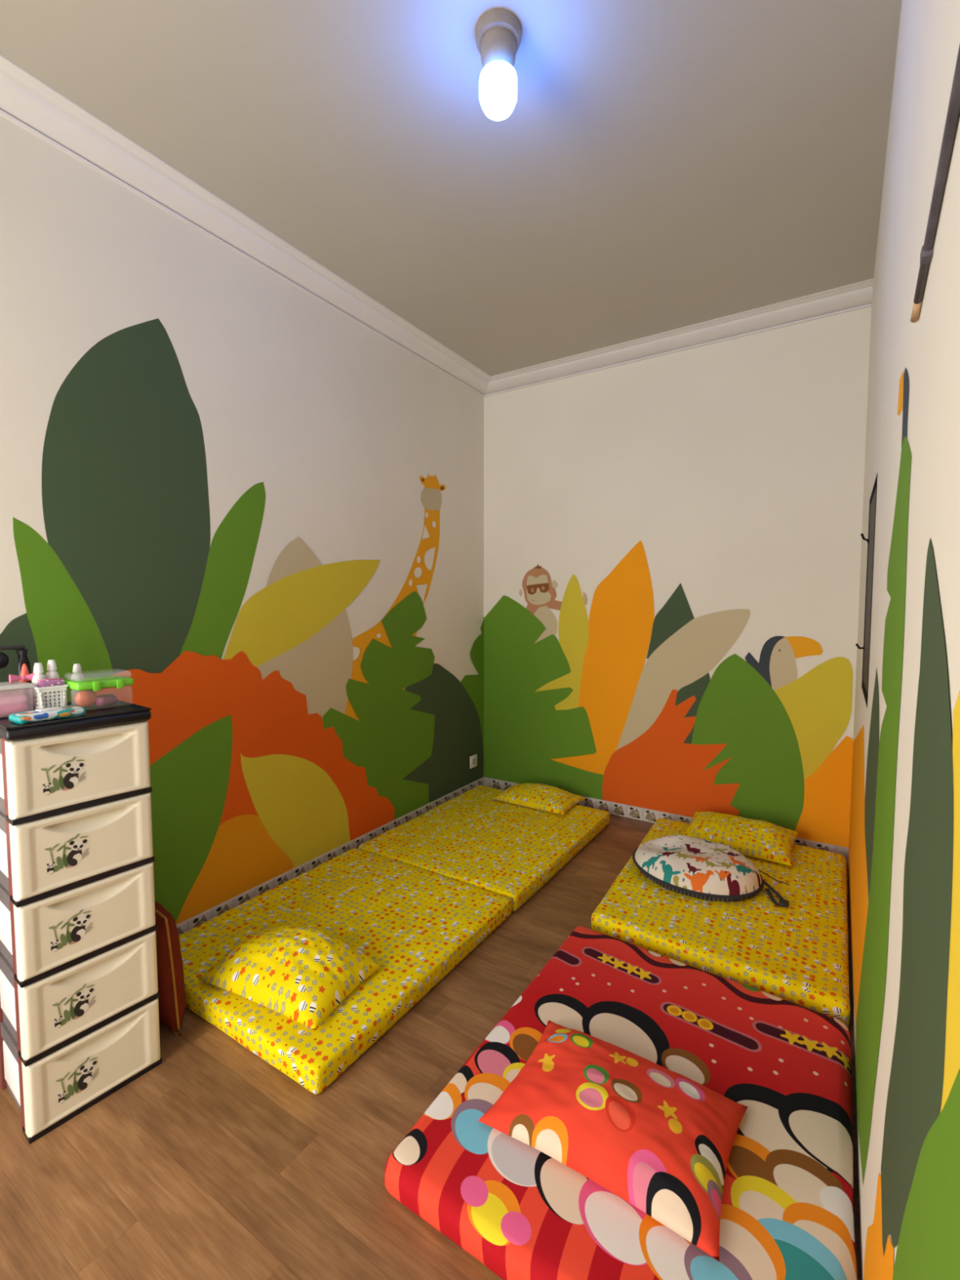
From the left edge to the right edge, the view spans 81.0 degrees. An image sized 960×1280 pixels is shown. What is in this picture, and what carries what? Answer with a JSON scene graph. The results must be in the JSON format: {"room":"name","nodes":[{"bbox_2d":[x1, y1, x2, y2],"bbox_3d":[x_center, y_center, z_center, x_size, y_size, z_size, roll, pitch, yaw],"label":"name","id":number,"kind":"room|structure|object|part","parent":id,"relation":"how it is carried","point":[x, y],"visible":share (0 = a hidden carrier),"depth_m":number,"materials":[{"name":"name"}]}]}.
{"room":"daycare nap room","nodes":[
{"label":"daycare nap room","id":0,"kind":"room"},
{"bbox_2d":[0,115,484,924],"bbox_3d":[-1.316,-0.227,2.163,0.104,2.944,4.844,2,4,33],"label":"wall","id":1,"kind":"structure","parent":0,"point":[224,493],"depth_m":2.43,"materials":[{"name":"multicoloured paint"}]},
{"bbox_2d":[0,53,491,397],"bbox_3d":[-1.180,-1.665,2.045,0.165,0.059,4.740,2,4,33],"label":"trim","id":2,"kind":"structure","parent":1,"relation":"attached to","point":[26,101],"depth_m":2.17,"materials":[{"name":"paint"}]},
{"bbox_2d":[176,777,484,935],"bbox_3d":[-1.245,1.200,2.264,0.012,0.083,4.740,2,4,33],"label":"baseboard","id":3,"kind":"structure","parent":1,"relation":"attached to","point":[187,925],"depth_m":2.85,"materials":[{"name":"tile"}]},
{"bbox_2d":[469,754,476,768],"bbox_3d":[-0.046,0.884,4.097,0.012,0.088,0.088,2,4,33],"label":"wall socket","id":4,"kind":"object","parent":1,"relation":"attached to","point":[473,759],"visible":1,"depth_m":4.08,"materials":[{"name":"white plastic"}]},
{"bbox_2d":[0,813,860,1279],"bbox_3d":[-0.572,1.339,1.187,2.513,0.060,6.040,2,4,33],"label":"floor","id":5,"kind":"structure","parent":0,"point":[214,1162],"depth_m":1.42,"materials":[{"name":"brown wood"}]},
{"bbox_2d":[0,699,162,1144],"bbox_3d":[-1.178,0.739,1.628,0.322,1.082,0.334,3,4,37],"label":"drawer unit","id":6,"kind":"object","parent":5,"relation":"on","point":[79,993],"visible":0.99,"depth_m":1.51,"materials":[{"name":"white plastic"}]},
{"bbox_3d":[-1.283,0.269,1.487,0.180,0.039,0.006,3,4,37],"label":"panel","id":7,"kind":"part","parent":6,"relation":"part of","materials":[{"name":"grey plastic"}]},
{"bbox_3d":[-1.283,0.478,1.500,0.180,0.039,0.006,3,4,37],"label":"panel","id":8,"kind":"part","parent":6,"relation":"part of","materials":[{"name":"grey plastic"}]},
{"bbox_3d":[-1.283,0.687,1.513,0.180,0.039,0.006,3,4,37],"label":"panel","id":9,"kind":"part","parent":6,"relation":"part of","materials":[{"name":"grey plastic"}]},
{"bbox_3d":[-1.283,0.895,1.526,0.180,0.039,0.006,3,4,37],"label":"panel","id":10,"kind":"part","parent":6,"relation":"part of","materials":[{"name":"grey plastic"}]},
{"bbox_3d":[-1.283,1.104,1.539,0.180,0.039,0.006,3,4,37],"label":"panel","id":11,"kind":"part","parent":6,"relation":"part of","materials":[{"name":"grey plastic"}]},
{"bbox_2d":[0,644,31,706],"bbox_3d":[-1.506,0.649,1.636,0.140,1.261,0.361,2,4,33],"label":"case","id":12,"kind":"object","parent":6,"relation":"on","point":[20,650],"visible":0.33,"depth_m":1.72,"materials":[{"name":"black plastic"}]},
{"bbox_3d":[-1.406,0.350,1.747,0.032,0.644,0.036,2,4,33],"label":"handle post","id":13,"kind":"part","parent":12,"relation":"part of","materials":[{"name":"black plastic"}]},
{"bbox_2d":[0,663,34,690],"bbox_3d":[-1.300,0.138,1.537,0.111,0.136,0.136,3,4,37],"label":"tub","id":14,"kind":"object","parent":6,"relation":"on","point":[4,686],"depth_m":1.54,"materials":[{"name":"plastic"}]},
{"bbox_2d":[0,692,27,715],"bbox_3d":[-1.303,0.176,1.534,0.086,0.055,0.103,3,4,37],"label":"towel","id":15,"kind":"object","parent":14,"relation":"in","point":[11,703],"visible":0.98,"depth_m":1.52,"materials":[{"name":"pink fabric"}]},
{"bbox_2d":[8,673,35,683],"bbox_3d":[-1.270,0.105,1.562,0.022,0.026,0.058,3,4,37],"label":"bow","id":16,"kind":"object","parent":14,"relation":"on","point":[12,678],"visible":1,"depth_m":1.55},
{"bbox_3d":[-1.289,0.091,1.593,0.029,0.050,0.029,3,4,37],"label":"coral cone cap","id":17,"kind":"part","parent":14,"relation":"part of","materials":[{"name":"orange plastic"}]},
{"bbox_2d":[8,705,85,724],"bbox_3d":[-1.147,0.196,1.496,0.078,0.028,0.158,2,4,32],"label":"packet","id":18,"kind":"object","parent":6,"relation":"on","point":[69,711],"visible":1,"depth_m":1.47,"materials":[{"name":"plastic"}]},
{"bbox_2d":[28,684,68,711],"bbox_3d":[-1.226,0.165,1.596,0.093,0.075,0.074,3,4,37],"label":"basket","id":19,"kind":"object","parent":6,"relation":"on","point":[62,700],"visible":0.65,"depth_m":1.57,"materials":[{"name":"white plastic"}]},
{"bbox_2d":[31,662,47,710],"bbox_3d":[-1.245,0.132,1.588,0.032,0.135,0.032,2,4,33],"label":"bottle","id":20,"kind":"object","parent":19,"relation":"in","point":[37,668],"visible":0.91,"depth_m":1.58,"materials":[{"name":"plastic"}]},
{"bbox_2d":[36,678,64,698],"bbox_3d":[-1.210,0.138,1.587,0.019,0.059,0.064,3,4,37],"label":"pouch","id":21,"kind":"object","parent":19,"relation":"in","point":[54,682],"visible":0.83,"depth_m":1.58,"materials":[{"name":"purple fabric"}]},
{"bbox_2d":[45,659,59,707],"bbox_3d":[-1.232,0.127,1.621,0.032,0.140,0.032,2,4,33],"label":"bottle","id":22,"kind":"object","parent":19,"relation":"in","point":[51,668],"visible":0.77,"depth_m":1.61,"materials":[{"name":"plastic"}]},
{"bbox_2d":[0,699,151,741],"bbox_3d":[-1.178,0.217,1.595,0.346,0.036,0.357,2,4,33],"label":"cabinet top","id":23,"kind":"object","parent":6,"relation":"on","point":[120,715],"depth_m":1.50,"materials":[{"name":"black plastic"}]},
{"bbox_2d":[71,663,84,704],"bbox_3d":[-1.230,0.134,1.719,0.032,0.122,0.032,2,4,33],"label":"bottle","id":24,"kind":"object","parent":6,"relation":"on","point":[77,669],"visible":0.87,"depth_m":1.71,"materials":[{"name":"plastic"}]},
{"bbox_3d":[-1.069,0.341,1.519,0.034,0.196,0.322,3,4,37],"label":"drawer","id":25,"kind":"part","parent":6,"relation":"part of","materials":[{"name":"beige plastic"}]},
{"bbox_3d":[-1.080,0.442,1.535,0.060,0.018,0.322,3,4,37],"label":"shelf rail","id":26,"kind":"part","parent":6,"relation":"part of","materials":[{"name":"black plastic"}]},
{"bbox_3d":[-1.069,0.550,1.532,0.034,0.196,0.322,3,4,37],"label":"drawer","id":27,"kind":"part","parent":6,"relation":"part of","materials":[{"name":"beige plastic"}]},
{"bbox_3d":[-1.080,0.650,1.548,0.060,0.018,0.322,3,4,37],"label":"shelf rail","id":28,"kind":"part","parent":6,"relation":"part of","materials":[{"name":"black plastic"}]},
{"bbox_3d":[-1.069,0.758,1.545,0.034,0.196,0.322,3,4,37],"label":"drawer","id":29,"kind":"part","parent":6,"relation":"part of","materials":[{"name":"beige plastic"}]},
{"bbox_3d":[-1.080,0.859,1.560,0.060,0.018,0.322,3,4,37],"label":"shelf rail","id":30,"kind":"part","parent":6,"relation":"part of","materials":[{"name":"black plastic"}]},
{"bbox_3d":[-1.069,0.967,1.558,0.034,0.196,0.322,3,4,37],"label":"drawer","id":31,"kind":"part","parent":6,"relation":"part of","materials":[{"name":"beige plastic"}]},
{"bbox_3d":[-1.081,1.067,1.573,0.060,0.018,0.322,3,4,37],"label":"shelf rail","id":32,"kind":"part","parent":6,"relation":"part of","materials":[{"name":"black plastic"}]},
{"bbox_3d":[-1.069,1.175,1.571,0.034,0.196,0.322,3,4,37],"label":"drawer","id":33,"kind":"part","parent":6,"relation":"part of","materials":[{"name":"beige plastic"}]},
{"bbox_3d":[-1.081,1.275,1.586,0.060,0.017,0.322,3,4,37],"label":"shelf rail","id":34,"kind":"part","parent":6,"relation":"part of","materials":[{"name":"black plastic"}]},
{"bbox_2d":[64,675,133,691],"bbox_3d":[-1.124,0.145,1.661,0.116,0.106,0.148,3,4,36],"label":"lid","id":35,"kind":"object","parent":6,"relation":"on","point":[97,683],"visible":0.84,"depth_m":1.63,"materials":[{"name":"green plastic"}]},
{"bbox_2d":[74,689,97,706],"bbox_3d":[-1.147,0.167,1.636,0.047,0.056,0.057,3,4,37],"label":"ball","id":36,"kind":"object","parent":35,"relation":"in","point":[86,698],"visible":0.87,"depth_m":1.62,"materials":[{"name":"orange plastic"}]},
{"bbox_2d":[94,693,112,704],"bbox_3d":[-1.131,0.178,1.692,0.027,0.027,0.054,1,4,9],"label":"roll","id":37,"kind":"object","parent":35,"relation":"in","point":[106,695],"visible":0.1,"depth_m":1.69,"materials":[{"name":"grey"}]},
{"bbox_2d":[95,694,117,706],"bbox_3d":[-1.106,0.180,1.666,0.027,0.027,0.054,1,4,9],"label":"roll","id":38,"kind":"object","parent":35,"relation":"in","point":[108,700],"visible":1,"depth_m":1.65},
{"bbox_2d":[155,901,185,1035],"bbox_3d":[-1.133,1.073,1.885,0.385,0.388,0.110,2,4,33],"label":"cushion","id":39,"kind":"object","parent":5,"relation":"on","point":[171,980],"visible":0.36,"depth_m":1.81,"materials":[{"name":"fabric"}]},
{"bbox_2d":[178,785,609,1094],"bbox_3d":[-0.228,1.161,2.820,0.998,0.092,2.371,2,4,33],"label":"mattress","id":40,"kind":"object","parent":5,"relation":"on","point":[418,896],"visible":0.88,"depth_m":2.38,"materials":[{"name":"yellow fabric"}]},
{"bbox_2d":[198,924,382,1030],"bbox_3d":[-0.655,1.101,1.957,0.524,0.136,0.344,2,4,26],"label":"print pillow","id":41,"kind":"object","parent":40,"relation":"on","point":[302,974],"visible":1,"depth_m":1.87,"materials":[{"name":"yellow fabric"}]},
{"bbox_3d":[-0.566,1.195,2.298,0.984,0.089,1.121,2,4,33],"label":"panel","id":42,"kind":"part","parent":40,"relation":"part of","materials":[{"name":"yellow fabric"}]},
{"bbox_3d":[0.078,1.131,3.293,0.987,0.092,1.240,2,4,33],"label":"panel","id":43,"kind":"part","parent":40,"relation":"part of","materials":[{"name":"yellow fabric"}]},
{"bbox_2d":[491,782,586,815],"bbox_3d":[0.387,1.011,3.704,0.524,0.095,0.344,2,4,34],"label":"print pillow","id":44,"kind":"object","parent":40,"relation":"on","point":[545,797],"visible":1,"depth_m":3.62,"materials":[{"name":"yellow fabric"}]},
{"bbox_2d":[384,925,857,1279],"bbox_3d":[0.473,1.235,1.555,0.939,0.100,1.187,2,4,33],"label":"mattress","id":45,"kind":"object","parent":5,"relation":"on","point":[522,1212],"visible":0.81,"depth_m":1.34,"materials":[{"name":"fabric"}]},
{"bbox_2d":[477,1019,747,1261],"bbox_3d":[0.337,1.140,1.401,0.556,0.109,0.400,2,4,33],"label":"pillow","id":46,"kind":"object","parent":45,"relation":"on","point":[658,1139],"visible":1,"depth_m":1.31,"materials":[{"name":"fabric"}]},
{"bbox_2d":[591,817,849,1027],"bbox_3d":[1.129,1.163,2.603,0.961,0.114,1.310,2,4,33],"label":"mattress","id":47,"kind":"object","parent":5,"relation":"on","point":[797,953],"visible":0.66,"depth_m":2.23,"materials":[{"name":"fabric"}]},
{"bbox_2d":[632,835,789,906],"bbox_3d":[1.050,1.043,2.606,0.676,0.129,0.462,2,4,28],"label":"cushion","id":48,"kind":"object","parent":47,"relation":"on","point":[686,865],"visible":1,"depth_m":2.50,"materials":[{"name":"fabric"}]},
{"bbox_2d":[683,811,799,866],"bbox_3d":[1.380,1.023,3.001,0.544,0.113,0.368,2,4,34],"label":"print pillow","id":49,"kind":"object","parent":47,"relation":"on","point":[764,840],"visible":0.91,"depth_m":2.91,"materials":[{"name":"yellow fabric"}]},
{"bbox_2d":[0,0,902,376],"bbox_3d":[-0.254,-1.708,1.448,2.563,0.100,4.940,2,4,33],"label":"ceiling","id":50,"kind":"structure","parent":0,"point":[655,166],"depth_m":1.89,"materials":[{"name":"paint"}]},
{"bbox_2d":[475,8,520,120],"bbox_3d":[0.050,-1.556,1.545,0.124,0.214,0.124,2,4,33],"label":"bulb","id":51,"kind":"object","parent":50,"relation":"attached to","point":[498,30],"visible":1,"depth_m":1.51,"materials":[{"name":"white glass"}]},
{"bbox_3d":[0.050,-1.497,1.548,0.104,0.094,0.104,2,4,33],"label":"bulb","id":52,"kind":"part","parent":51,"relation":"part of","materials":[{"name":"white glass"}]},
{"bbox_2d":[483,306,871,847],"bbox_3d":[1.049,-0.315,3.576,2.563,2.944,0.103,2,4,33],"label":"wall","id":53,"kind":"structure","parent":0,"point":[673,541],"depth_m":3.38,"materials":[{"name":"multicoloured paint"}]},
{"bbox_3d":[0.389,-0.211,3.948,0.181,0.141,0.001,2,4,33],"label":"monkey arm","id":54,"kind":"part","parent":53,"relation":"part of"},
{"bbox_3d":[0.511,-0.237,3.869,0.131,0.077,0.001,2,4,33],"label":"monkey arm","id":55,"kind":"part","parent":53,"relation":"part of"},
{"bbox_2d":[484,777,848,862],"bbox_3d":[0.998,1.115,3.633,2.313,0.083,0.012,2,4,33],"label":"baseboard","id":56,"kind":"structure","parent":53,"relation":"attached to","point":[651,815],"depth_m":3.62,"materials":[{"name":"tile"}]},
{"bbox_2d":[484,278,873,397],"bbox_3d":[0.958,-1.748,3.390,2.313,0.059,0.165,2,4,33],"label":"trim","id":57,"kind":"structure","parent":53,"relation":"attached to","point":[858,295],"depth_m":3.21,"materials":[{"name":"paint"}]},
{"bbox_2d":[848,0,959,1279],"bbox_3d":[0.735,-0.145,0.852,0.151,2.944,4.840,2,4,33],"label":"wall","id":58,"kind":"structure","parent":0,"point":[904,852],"depth_m":0.74,"materials":[{"name":"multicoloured paint"}]},
{"bbox_2d":[855,473,877,707],"bbox_3d":[1.352,-0.162,1.936,0.079,0.720,0.530,2,4,33],"label":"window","id":59,"kind":"structure","parent":58,"relation":"in","point":[872,517],"depth_m":1.94,"materials":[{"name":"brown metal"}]},
{"bbox_3d":[1.452,0.034,2.128,0.054,0.041,0.008,2,4,33],"label":"stay handle","id":60,"kind":"part","parent":59,"relation":"part of","materials":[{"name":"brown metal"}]},
{"bbox_3d":[1.451,-0.371,2.103,0.049,0.058,0.008,2,4,33],"label":"stay handle","id":61,"kind":"part","parent":59,"relation":"part of","materials":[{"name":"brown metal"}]},
{"bbox_3d":[1.344,-0.162,1.938,0.004,0.660,0.465,2,4,33],"label":"pane","id":62,"kind":"part","parent":59,"relation":"part of","materials":[{"name":"clear glass"}]},
{"bbox_2d":[910,44,959,322],"bbox_3d":[0.344,-0.540,0.364,0.012,0.222,1.048,2,4,33],"label":"wall rail","id":63,"kind":"object","parent":58,"relation":"attached to","point":[953,109],"visible":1,"depth_m":0.61,"materials":[{"name":"black metal"}]}
]}

